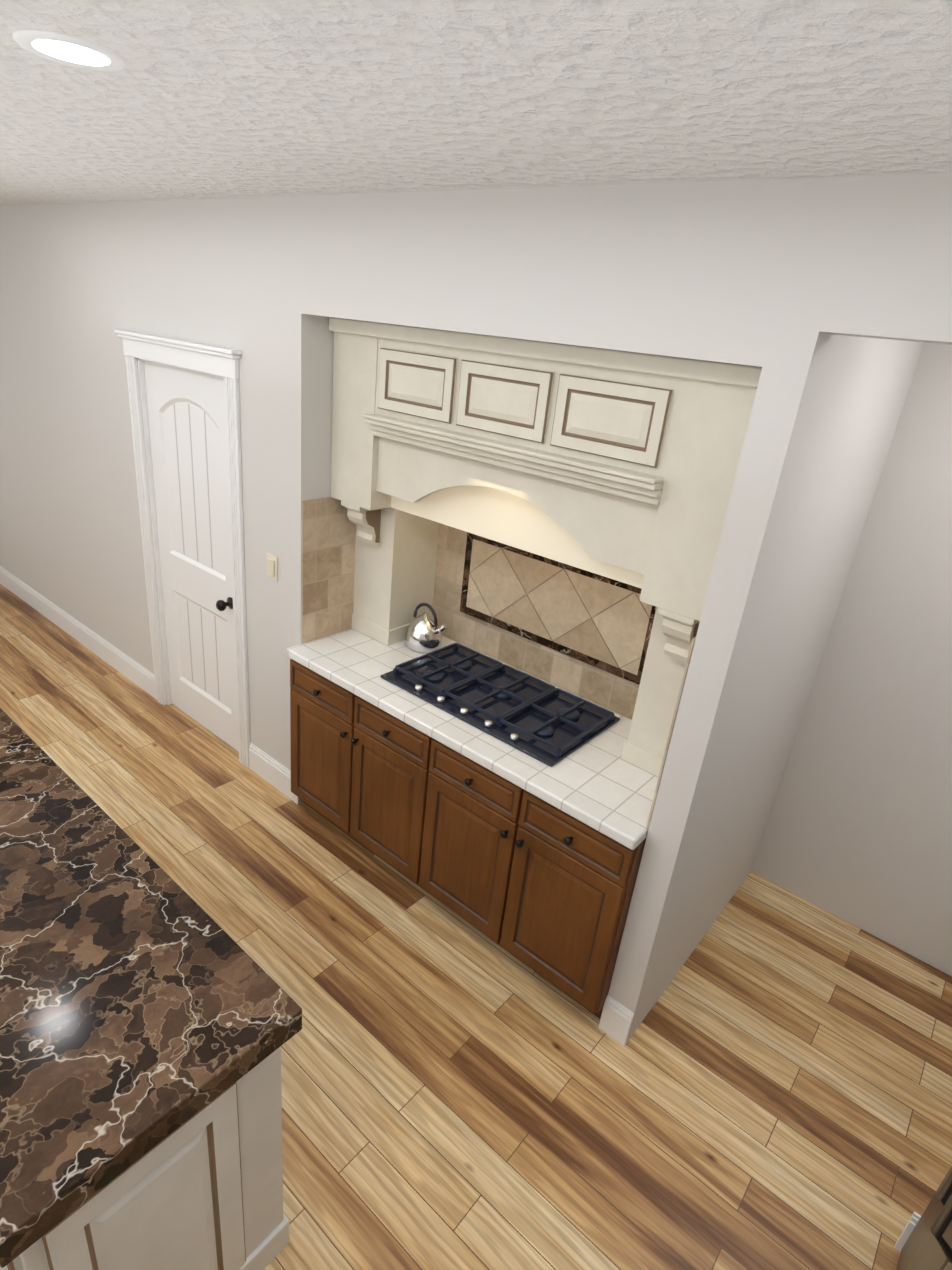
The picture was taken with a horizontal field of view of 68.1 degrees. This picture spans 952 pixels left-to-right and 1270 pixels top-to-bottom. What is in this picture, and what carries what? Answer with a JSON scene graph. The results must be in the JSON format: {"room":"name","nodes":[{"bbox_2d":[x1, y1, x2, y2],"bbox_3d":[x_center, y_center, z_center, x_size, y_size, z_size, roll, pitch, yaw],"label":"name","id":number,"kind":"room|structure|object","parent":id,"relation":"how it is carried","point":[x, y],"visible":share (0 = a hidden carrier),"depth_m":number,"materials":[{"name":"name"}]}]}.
{"room":"kitchen","nodes":[
{"label":"kitchen","id":0,"kind":"room"},
{"bbox_2d":[0,584,951,1269],"bbox_3d":[-1.743,1.080,3.075,8.890,0.050,5.040,23,29,34],"label":"floor","id":1,"kind":"structure","parent":0,"point":[768,1086],"depth_m":2.54,"materials":[{"name":"brown wood"}]},
{"bbox_2d":[0,1046,288,1269],"bbox_3d":[-1.431,1.026,2.144,2.060,0.851,0.580,23,29,34],"label":"kitchen island","id":2,"kind":"object","parent":1,"relation":"on","point":[202,1189],"visible":0.33,"depth_m":1.53,"materials":[{"name":"beige paint"}]},
{"bbox_2d":[0,708,301,1267],"bbox_3d":[-1.385,0.605,1.961,2.090,0.070,0.610,23,29,34],"label":"island countertop","id":3,"kind":"structure","parent":2,"relation":"on","point":[148,1003],"depth_m":1.56,"materials":[{"name":"stone"}]},
{"bbox_2d":[290,659,429,884],"bbox_3d":[-0.351,0.562,3.452,0.907,0.876,0.685,23,29,34],"label":"base cabinet","id":4,"kind":"object","parent":1,"relation":"on","point":[361,767],"depth_m":3.15,"materials":[{"name":"brown wood"}]},
{"bbox_2d":[287,628,657,849],"bbox_3d":[0.037,0.291,3.011,1.816,0.044,0.702,23,29,34],"label":"countertop","id":5,"kind":"structure","parent":4,"relation":"on","point":[598,783],"depth_m":2.67,"materials":[{"name":"tile"}]},
{"bbox_2d":[405,603,446,652],"bbox_3d":[-0.227,-0.041,3.369,0.222,0.223,0.176,23,29,34],"label":"kettle","id":6,"kind":"object","parent":5,"relation":"on","point":[424,632],"visible":0.96,"depth_m":3.34,"materials":[{"name":"silver metal"}]},
{"bbox_2d":[380,643,619,766],"bbox_3d":[0.093,0.254,3.002,0.910,0.040,0.510,23,29,34],"label":"cooktop","id":7,"kind":"object","parent":5,"relation":"in","point":[550,725],"visible":1,"depth_m":2.96,"materials":[{"name":"black metal"}]},
{"bbox_2d":[418,737,646,1018],"bbox_3d":[0.341,0.859,2.946,0.907,0.876,0.685,23,29,34],"label":"base cabinet","id":8,"kind":"object","parent":1,"relation":"on","point":[542,888],"depth_m":2.63,"materials":[{"name":"brown wood"}]},
{"bbox_2d":[897,1166,951,1269],"bbox_3d":[1.304,1.237,1.188,0.828,1.775,0.910,23,29,34],"label":"fridge","id":9,"kind":"object","parent":1,"relation":"on","point":[927,1245],"visible":1,"depth_m":1.76,"materials":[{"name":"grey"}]},
{"bbox_2d":[0,172,951,1041],"bbox_3d":[-1.655,-0.194,2.511,8.820,2.740,4.960,23,29,34],"label":"wall","id":10,"kind":"structure","parent":0,"point":[808,756],"depth_m":2.71,"materials":[{"name":"white paint"}]},
{"bbox_2d":[0,566,156,699],"bbox_3d":[-3.188,-0.167,5.310,3.075,0.160,0.016,23,29,34],"label":"baseboard","id":11,"kind":"structure","parent":10,"relation":"attached to","point":[139,675],"depth_m":5.01,"materials":[{"name":"white wood"}]},
{"bbox_2d":[114,329,249,767],"bbox_3d":[-1.503,-0.425,3.802,1.060,2.166,0.172,23,29,34],"label":"door frame","id":12,"kind":"structure","parent":10,"relation":"attached to","point":[214,361],"depth_m":3.53,"materials":[{"name":"white wood"}]},
{"bbox_2d":[144,361,238,751],"bbox_3d":[-1.530,-0.358,3.804,0.792,2.022,0.115,23,29,34],"label":"door","id":13,"kind":"structure","parent":10,"relation":"in","point":[187,420],"depth_m":3.78,"materials":[{"name":"white wood"}]},
{"bbox_2d":[266,553,277,580],"bbox_3d":[-0.958,-0.318,3.301,0.080,0.120,0.016,23,29,34],"label":"light switch","id":14,"kind":"object","parent":10,"relation":"attached to","point":[272,566],"visible":1,"depth_m":3.29,"materials":[{"name":"beige plastic"}]},
{"bbox_2d":[249,743,299,803],"bbox_3d":[-1.080,0.737,3.766,0.434,0.160,0.016,23,29,34],"label":"baseboard","id":15,"kind":"structure","parent":10,"relation":"attached to","point":[273,772],"depth_m":3.76,"materials":[{"name":"white wood"}]},
{"bbox_2d":[301,497,695,827],"bbox_3d":[0.122,-0.233,2.820,1.814,1.078,0.617,23,29,34],"label":"wall tile","id":16,"kind":"structure","parent":10,"relation":"attached to","point":[585,634],"depth_m":3.17,"materials":[{"name":"tile"}]},
{"bbox_2d":[329,317,761,776],"bbox_3d":[0.166,-0.397,2.784,1.814,1.416,0.516,23,29,34],"label":"range hood","id":17,"kind":"object","parent":10,"relation":"attached to","point":[619,465],"visible":0.94,"depth_m":2.45,"materials":[{"name":"beige wood"}]},
{"bbox_2d":[0,0,951,204],"bbox_3d":[-1.463,-1.465,1.967,8.890,0.050,5.040,23,29,34],"label":"ceiling","id":18,"kind":"structure","parent":0,"point":[192,99],"depth_m":1.27,"materials":[{"name":"white paint"}]},
{"bbox_2d":[13,30,126,70],"bbox_3d":[-0.728,-1.049,1.270,0.180,0.006,0.180,23,29,34],"label":"recessed light","id":19,"kind":"object","parent":18,"relation":"in","point":[69,50],"visible":0.98,"depth_m":1.27,"materials":[{"name":"white plastic"}]}
]}

